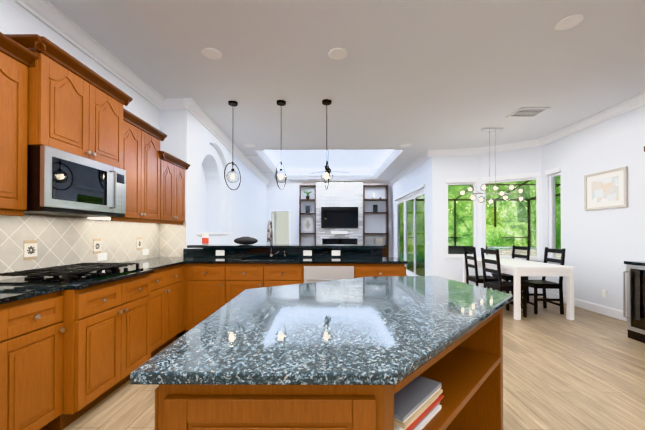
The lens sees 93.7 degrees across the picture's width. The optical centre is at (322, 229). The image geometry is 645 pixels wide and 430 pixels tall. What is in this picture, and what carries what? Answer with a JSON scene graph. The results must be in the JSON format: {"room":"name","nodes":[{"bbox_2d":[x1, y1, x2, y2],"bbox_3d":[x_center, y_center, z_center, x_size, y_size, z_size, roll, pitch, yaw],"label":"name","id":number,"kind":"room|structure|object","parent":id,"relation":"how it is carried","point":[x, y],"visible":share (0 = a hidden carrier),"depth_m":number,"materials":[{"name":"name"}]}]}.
{"room":"kitchen","nodes":[
{"label":"kitchen","id":0,"kind":"room"},
{"bbox_2d":[272,212,288,243],"bbox_3d":[-1.514,0.042,11.503,1.340,2.700,1.100,0,0,0],"label":"wall","id":1,"kind":"structure","parent":0,"point":[280,223],"depth_m":12.00,"materials":[{"name":"white paint"}]},
{"bbox_2d":[0,0,644,311],"bbox_3d":[0.897,-0.249,3.637,7.040,3.050,14.900,0,0,0],"label":"wall","id":2,"kind":"structure","parent":0,"point":[600,246],"depth_m":5.24,"materials":[{"name":"white paint"}]},
{"bbox_2d":[0,36,31,211],"bbox_3d":[-2.080,-0.632,1.404,0.354,1.011,1.108,0,0,0],"label":"upper cabinet","id":3,"kind":"object","parent":2,"relation":"attached to","point":[15,61],"depth_m":1.87,"materials":[{"name":"brown wood"}]},
{"bbox_2d":[0,144,123,219],"bbox_3d":[-1.999,-0.334,2.283,0.503,0.428,0.637,0,0,0],"label":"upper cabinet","id":4,"kind":"object","parent":2,"relation":"attached to","point":[69,184],"depth_m":2.22,"materials":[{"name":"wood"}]},
{"bbox_2d":[24,145,125,216],"bbox_3d":[-1.998,-0.333,2.367,0.503,0.428,0.805,0,0,0],"label":"microwave","id":5,"kind":"object","parent":4,"relation":"in","point":[60,182],"depth_m":2.19,"materials":[{"name":"silver metal"}]},
{"bbox_2d":[8,36,127,167],"bbox_3d":[-2.026,-0.889,2.372,0.448,0.681,0.815,0,0,0],"label":"upper cabinet","id":6,"kind":"object","parent":2,"relation":"attached to","point":[73,106],"depth_m":2.21,"materials":[{"name":"brown wood"}]},
{"bbox_2d":[13,0,168,109],"bbox_3d":[-2.210,-1.744,0.272,0.115,0.115,7.800,0,0,0],"label":"crown molding","id":7,"kind":"structure","parent":2,"relation":"attached to","point":[52,17],"depth_m":2.81,"materials":[{"name":"white wood"}]},
{"bbox_2d":[124,168,127,219],"bbox_3d":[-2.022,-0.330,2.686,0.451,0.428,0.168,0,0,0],"label":"upper cabinet","id":8,"kind":"object","parent":2,"relation":"attached to","point":[125,169],"depth_m":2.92,"materials":[{"name":"brown wood"}]},
{"bbox_2d":[128,112,167,223],"bbox_3d":[-2.067,-0.618,3.192,0.354,1.011,0.818,0,0,0],"label":"upper cabinet","id":9,"kind":"object","parent":2,"relation":"attached to","point":[145,157],"depth_m":3.23,"materials":[{"name":"brown wood"}]},
{"bbox_2d":[164,156,187,223],"bbox_3d":[-2.062,-0.507,3.847,0.354,0.801,0.620,0,0,0],"label":"upper cabinet","id":10,"kind":"object","parent":2,"relation":"attached to","point":[174,170],"depth_m":3.86,"materials":[{"name":"brown wood"}]},
{"bbox_2d":[165,98,272,183],"bbox_3d":[-1.897,-1.685,7.440,0.335,0.115,6.768,0,0,0],"label":"crown molding","id":11,"kind":"structure","parent":2,"relation":"attached to","point":[189,104],"depth_m":4.90,"materials":[{"name":"white"}]},
{"bbox_2d":[254,150,280,178],"bbox_3d":[-1.437,-1.801,8.443,0.120,0.145,3.650,0,0,0],"label":"trim","id":12,"kind":"structure","parent":2,"relation":"attached to","point":[264,157],"depth_m":7.88,"materials":[{"name":"white paint"}]},
{"bbox_2d":[269,209,290,243],"bbox_3d":[-1.519,0.301,10.791,0.780,2.070,0.020,0,0,0],"label":"door frame","id":13,"kind":"structure","parent":2,"relation":"attached to","point":[270,210],"depth_m":10.79,"materials":[{"name":"white wood"}]},
{"bbox_2d":[282,174,372,178],"bbox_3d":[0.181,-1.787,10.196,3.030,0.145,0.120,0,0,0],"label":"trim","id":14,"kind":"structure","parent":2,"relation":"attached to","point":[337,176],"depth_m":10.16,"materials":[{"name":"white paint"}]},
{"bbox_2d":[260,150,398,151],"bbox_3d":[0.155,-1.816,6.666,3.030,0.145,0.120,0,0,0],"label":"trim","id":15,"kind":"structure","parent":2,"relation":"attached to","point":[260,150],"depth_m":6.64,"materials":[{"name":"white paint"}]},
{"bbox_2d":[273,181,388,183],"bbox_3d":[0.396,-1.657,10.746,4.150,0.115,0.115,0,0,0],"label":"crown molding","id":16,"kind":"structure","parent":2,"relation":"attached to","point":[274,182],"depth_m":10.72,"materials":[{"name":"white paint"}]},
{"bbox_2d":[373,150,403,178],"bbox_3d":[1.753,-1.801,8.419,0.120,0.145,3.650,0,0,0],"label":"trim","id":17,"kind":"structure","parent":2,"relation":"attached to","point":[383,167],"depth_m":8.09,"materials":[{"name":"white paint"}]},
{"bbox_2d":[393,184,424,275],"bbox_3d":[2.496,0.119,8.748,0.180,2.400,3.150,0,0,0],"label":"sliding door","id":18,"kind":"structure","parent":2,"relation":"in","point":[410,229],"depth_m":8.55,"materials":[{"name":"white"}]},
{"bbox_2d":[389,150,436,183],"bbox_3d":[2.390,-1.675,8.626,0.130,0.115,4.045,0,0,0],"label":"crown molding","id":19,"kind":"structure","parent":2,"relation":"attached to","point":[421,159],"depth_m":7.85,"materials":[{"name":"white"}]},
{"bbox_2d":[445,178,477,257],"bbox_3d":[3.036,-0.256,6.634,0.681,1.735,0.141,0,0,9],"label":"nook window","id":20,"kind":"structure","parent":2,"relation":"in","point":[453,181],"depth_m":6.63,"materials":[{"name":"white wood"}]},
{"bbox_2d":[448,172,560,260],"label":"nook window","id":21,"kind":"structure","parent":2,"relation":"in","point":[535,176],"depth_m":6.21,"materials":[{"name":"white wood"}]},
{"bbox_2d":[471,284,626,320],"bbox_3d":[1.102,1.210,3.549,6.330,0.130,14.450,0,0,0],"label":"baseboard","id":22,"kind":"structure","parent":2,"relation":"attached to","point":[604,310],"depth_m":4.82,"materials":[{"name":"white wood"}]},
{"bbox_2d":[545,167,560,263],"bbox_3d":[4.315,-0.265,5.592,0.135,1.735,0.380,0,0,0],"label":"nook window","id":23,"kind":"structure","parent":2,"relation":"in","point":[551,173],"depth_m":5.71,"materials":[{"name":"white wood"}]},
{"bbox_2d":[533,93,644,146],"bbox_3d":[4.204,-1.737,1.115,0.139,0.115,9.580,0,0,0],"label":"crown molding","id":24,"kind":"structure","parent":2,"relation":"attached to","point":[635,102],"depth_m":4.66,"materials":[{"name":"white wood"}]},
{"bbox_2d":[602,289,606,297],"bbox_3d":[4.268,0.964,4.582,0.009,0.116,0.072,0,0,0],"label":"wall outlet","id":25,"kind":"object","parent":2,"relation":"attached to","point":[604,293],"visible":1,"depth_m":4.57,"materials":[{"name":"white plastic"}]},
{"bbox_2d":[584,166,627,210],"bbox_3d":[4.258,-0.601,4.565,0.030,0.570,0.680,0,0,0],"label":"picture frame","id":26,"kind":"object","parent":2,"relation":"attached to","point":[607,189],"visible":0.94,"depth_m":4.53,"materials":[{"name":"white wood"}]},
{"bbox_2d":[48,0,644,180],"bbox_3d":[0.998,-2.248,3.753,7.100,0.950,15.000,0,0,0],"label":"ceiling","id":27,"kind":"structure","parent":0,"point":[422,77],"depth_m":3.29,"materials":[{"name":"white paint"}]},
{"bbox_2d":[201,48,221,59],"bbox_3d":[-1.115,-1.773,3.045,0.195,0.012,0.195,0,-1,-36],"label":"recessed light","id":28,"kind":"object","parent":27,"relation":"in","point":[211,53],"depth_m":3.03,"materials":[{"name":"white paint"}]},
{"bbox_2d":[224,101,240,189],"bbox_3d":[-1.243,-1.158,4.196,0.176,1.220,0.382,0,-1,18],"label":"pendant light","id":29,"kind":"object","parent":27,"relation":"hanging from","point":[233,103],"visible":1,"depth_m":4.19,"materials":[{"name":"brown metal"}]},
{"bbox_2d":[243,144,254,146],"bbox_3d":[-1.518,-1.747,6.268,0.239,0.010,0.239,0,-1,-45],"label":"recessed light","id":30,"kind":"object","parent":27,"relation":"attached to","point":[246,145],"depth_m":6.24,"materials":[{"name":"white paint"}]},
{"bbox_2d":[246,155,258,157],"bbox_3d":[-1.676,-1.738,7.169,0.300,0.012,0.150,0,0,0],"label":"ceiling vent","id":31,"kind":"object","parent":27,"relation":"in","point":[249,156],"depth_m":7.15,"materials":[{"name":"metal"}]},
{"bbox_2d":[275,100,286,189],"bbox_3d":[-0.572,-1.158,4.176,0.176,1.220,0.382,0,0,12],"label":"pendant light","id":32,"kind":"object","parent":27,"relation":"hanging from","point":[281,102],"visible":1,"depth_m":4.16,"materials":[{"name":"brown metal"}]},
{"bbox_2d":[320,99,332,189],"bbox_3d":[0.059,-1.159,4.156,0.176,1.220,0.382,0,0,-8],"label":"pendant light","id":33,"kind":"object","parent":27,"relation":"hanging from","point":[326,102],"visible":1,"depth_m":4.16,"materials":[{"name":"brown metal"}]},
{"bbox_2d":[309,150,349,174],"bbox_3d":[0.186,-1.995,8.311,1.173,0.940,1.077,0,0,0],"label":"ceiling fan","id":34,"kind":"object","parent":27,"relation":"hanging from","point":[329,169],"visible":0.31,"depth_m":8.48,"materials":[{"name":"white metal"}]},
{"bbox_2d":[328,48,347,59],"bbox_3d":[0.156,-1.773,3.045,0.195,0.012,0.195,0,0,-6],"label":"recessed light","id":35,"kind":"object","parent":27,"relation":"in","point":[335,53],"depth_m":3.03,"materials":[{"name":"white paint"}]},
{"bbox_2d":[400,143,411,146],"bbox_3d":[1.726,-1.747,6.244,0.239,0.010,0.239,0,-1,-45],"label":"recessed light","id":36,"kind":"object","parent":27,"relation":"attached to","point":[401,145],"depth_m":6.24,"materials":[{"name":"white paint"}]},
{"bbox_2d":[458,128,524,204],"bbox_3d":[2.954,-1.094,5.229,1.144,1.331,0.584,0,0,0],"label":"chandelier","id":37,"kind":"object","parent":27,"relation":"hanging from","point":[495,187],"visible":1,"depth_m":5.24,"materials":[{"name":"glass"}]},
{"bbox_2d":[506,107,550,117],"bbox_3d":[3.084,-1.760,4.543,0.420,0.012,0.360,0,0,0],"label":"ceiling vent","id":38,"kind":"object","parent":27,"relation":"in","point":[527,112],"depth_m":4.52,"materials":[{"name":"white metal"}]},
{"bbox_2d":[554,14,583,29],"bbox_3d":[2.109,-1.777,2.591,0.195,0.012,0.195,0,0,-6],"label":"recessed light","id":39,"kind":"object","parent":27,"relation":"in","point":[568,22],"depth_m":2.58,"materials":[{"name":"white paint"}]},
{"bbox_2d":[63,275,644,429],"bbox_3d":[0.998,1.307,3.724,7.100,0.060,15.000,0,0,0],"label":"floor","id":40,"kind":"structure","parent":0,"point":[584,369],"depth_m":2.51,"materials":[{"name":"brown wood"}]},
{"bbox_2d":[0,304,15,429],"bbox_3d":[-1.941,0.815,1.270,0.634,0.884,0.584,0,0,0],"label":"base cabinet","id":41,"kind":"object","parent":40,"relation":"on","point":[7,311],"depth_m":1.56,"materials":[{"name":"brown wood"}]},
{"bbox_2d":[12,292,55,429],"bbox_3d":[-1.938,0.818,1.669,0.634,0.884,0.462,0,0,0],"label":"base cabinet","id":42,"kind":"object","parent":40,"relation":"on","point":[34,378],"depth_m":1.71,"materials":[{"name":"brown wood"}]},
{"bbox_2d":[56,268,159,429],"bbox_3d":[-1.893,0.824,2.319,0.714,0.884,0.964,0,0,0],"label":"base cabinet","id":43,"kind":"object","parent":40,"relation":"on","point":[105,333],"depth_m":2.11,"materials":[{"name":"brown wood"}]},
{"bbox_2d":[0,256,207,303],"bbox_3d":[-1.892,0.361,1.602,0.728,0.030,5.098,0,0,0],"label":"countertop","id":44,"kind":"structure","parent":43,"relation":"on","point":[9,293],"depth_m":1.98,"materials":[{"name":"black stone"}]},
{"bbox_2d":[0,260,143,283],"bbox_3d":[-1.882,0.320,2.318,0.560,0.064,0.770,0,0,0],"label":"cooktop","id":45,"kind":"object","parent":44,"relation":"in","point":[87,269],"depth_m":2.19,"materials":[{"name":"black metal"}]},
{"bbox_2d":[160,264,183,349],"bbox_3d":[-1.927,0.830,3.129,0.634,0.884,0.800,0,0,0],"label":"base cabinet","id":46,"kind":"object","parent":40,"relation":"on","point":[171,279],"depth_m":3.23,"materials":[{"name":"brown wood"}]},
{"bbox_2d":[184,264,246,332],"bbox_3d":[-1.329,0.835,3.771,0.615,0.884,0.546,0,0,0],"label":"base cabinet","id":47,"kind":"object","parent":40,"relation":"on","point":[209,289],"depth_m":3.50,"materials":[{"name":"brown wood"}]},
{"bbox_2d":[187,244,384,247],"bbox_3d":[-0.517,0.231,4.228,2.698,0.040,0.470,0,0,0],"label":"countertop","id":48,"kind":"structure","parent":47,"relation":"on","point":[195,245],"depth_m":4.05,"materials":[{"name":"black stone"}]},
{"bbox_2d":[267,220,285,257],"bbox_3d":[-0.597,0.117,3.918,0.219,0.496,0.246,0,0,0],"label":"faucet","id":49,"kind":"object","parent":48,"relation":"on","point":[272,250],"depth_m":4.00,"materials":[{"name":"silver metal"}]},
{"bbox_2d":[299,185,315,243],"bbox_3d":[-0.520,-0.115,10.646,0.580,2.900,0.298,0,0,0],"label":"shelves","id":50,"kind":"object","parent":40,"relation":"on","point":[300,213],"visible":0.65,"depth_m":10.51,"materials":[{"name":"brown wood"}]},
{"bbox_2d":[291,264,354,284],"bbox_3d":[0.022,0.835,3.759,0.706,0.884,0.550,0,0,0],"label":"base cabinet","id":51,"kind":"object","parent":40,"relation":"on","point":[300,273],"depth_m":3.49,"materials":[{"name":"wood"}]},
{"bbox_2d":[304,266,353,282],"bbox_3d":[0.076,0.842,3.724,0.587,0.870,0.581,0,0,0],"label":"dishwasher","id":52,"kind":"object","parent":51,"relation":"in","point":[311,273],"depth_m":3.49,"materials":[{"name":"white metal"}]},
{"bbox_2d":[155,388,502,429],"bbox_3d":[0.275,0.816,1.503,1.419,0.884,1.557,0,0,0],"label":"kitchen island","id":53,"kind":"object","parent":40,"relation":"on","point":[175,408],"depth_m":0.75,"materials":[{"name":"wood"}]},
{"bbox_2d":[130,276,512,387],"bbox_3d":[0.280,0.359,1.510,1.468,0.030,1.602,0,0,0],"label":"island countertop","id":54,"kind":"structure","parent":53,"relation":"on","point":[381,331],"depth_m":1.05,"materials":[{"name":"grey stone"}]},
{"bbox_2d":[394,375,443,429],"bbox_3d":[0.265,0.613,1.099,0.382,0.095,0.387,0,0,0],"label":"books","id":55,"kind":"object","parent":53,"relation":"on","point":[419,405],"depth_m":1.03,"materials":[{"name":"white paper"}]},
{"bbox_2d":[316,181,362,243],"bbox_3d":[0.595,-0.189,10.709,1.650,3.049,0.158,0,0,0],"label":"stone fireplace column","id":56,"kind":"structure","parent":40,"relation":"on","point":[342,194],"depth_m":10.63,"materials":[{"name":"white stone"}]},
{"bbox_2d":[321,207,357,233],"bbox_3d":[0.599,-0.331,10.598,1.300,0.950,0.055,0,0,0],"label":"tv","id":57,"kind":"object","parent":56,"relation":"attached to","point":[339,217],"visible":1,"depth_m":10.57,"materials":[{"name":"black paint"}]},
{"bbox_2d":[322,239,357,243],"bbox_3d":[0.610,0.439,10.614,1.240,0.270,0.020,0,0,0],"label":"fireplace insert","id":58,"kind":"object","parent":56,"relation":"attached to","point":[339,241],"visible":0.64,"depth_m":10.61,"materials":[{"name":"black paint"}]},
{"bbox_2d":[363,185,388,256],"bbox_3d":[1.855,-0.116,10.629,0.870,2.900,0.298,0,0,0],"label":"shelves","id":59,"kind":"object","parent":40,"relation":"on","point":[385,252],"visible":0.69,"depth_m":10.48,"materials":[{"name":"brown wood"}]},
{"bbox_2d":[355,264,405,277],"bbox_3d":[0.677,0.835,3.754,0.605,0.884,0.550,0,0,0],"label":"base cabinet","id":60,"kind":"object","parent":40,"relation":"on","point":[361,270],"depth_m":3.49,"materials":[{"name":"brown wood"}]},
{"bbox_2d":[463,246,498,290],"bbox_3d":[2.793,0.790,5.296,0.465,1.000,0.430,0,0,3],"label":"chair","id":61,"kind":"object","parent":40,"relation":"on","point":[476,279],"visible":0.52,"depth_m":5.24,"materials":[{"name":"black paint"}]},
{"bbox_2d":[481,248,527,316],"bbox_3d":[2.768,0.784,4.634,0.465,1.000,0.430,0,0,-3],"label":"chair","id":62,"kind":"object","parent":40,"relation":"on","point":[500,285],"visible":0.67,"depth_m":4.48,"materials":[{"name":"black paint"}]},
{"bbox_2d":[491,245,530,300],"bbox_3d":[3.500,0.793,5.631,0.465,1.000,0.430,0,0,-4],"label":"chair","id":63,"kind":"object","parent":40,"relation":"on","point":[507,277],"visible":0.48,"depth_m":5.53,"materials":[{"name":"black paint"}]},
{"bbox_2d":[463,257,573,319],"bbox_3d":[3.169,0.911,5.126,0.820,0.755,1.670,0,0,0],"label":"dining table","id":64,"kind":"object","parent":40,"relation":"on","point":[517,269],"visible":0.71,"depth_m":4.31,"materials":[{"name":"white paint"}]},
{"bbox_2d":[521,247,565,314],"bbox_3d":[3.474,0.786,4.809,0.465,1.000,0.430,0,0,3],"label":"chair","id":65,"kind":"object","parent":40,"relation":"on","point":[543,284],"visible":0.81,"depth_m":4.63,"materials":[{"name":"black paint"}]},
{"bbox_2d":[623,146,644,342],"bbox_3d":[3.902,0.123,2.711,0.713,2.290,1.881,0,0,0],"label":"cabinet","id":66,"kind":"object","parent":40,"relation":"on","point":[634,294],"visible":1,"depth_m":3.50,"materials":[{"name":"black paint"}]},
{"bbox_2d":[624,261,644,265],"bbox_3d":[3.925,0.382,2.700,0.668,0.037,1.820,0,0,0],"label":"countertop","id":67,"kind":"structure","parent":66,"relation":"on","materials":[{"name":"stone"}]}
]}

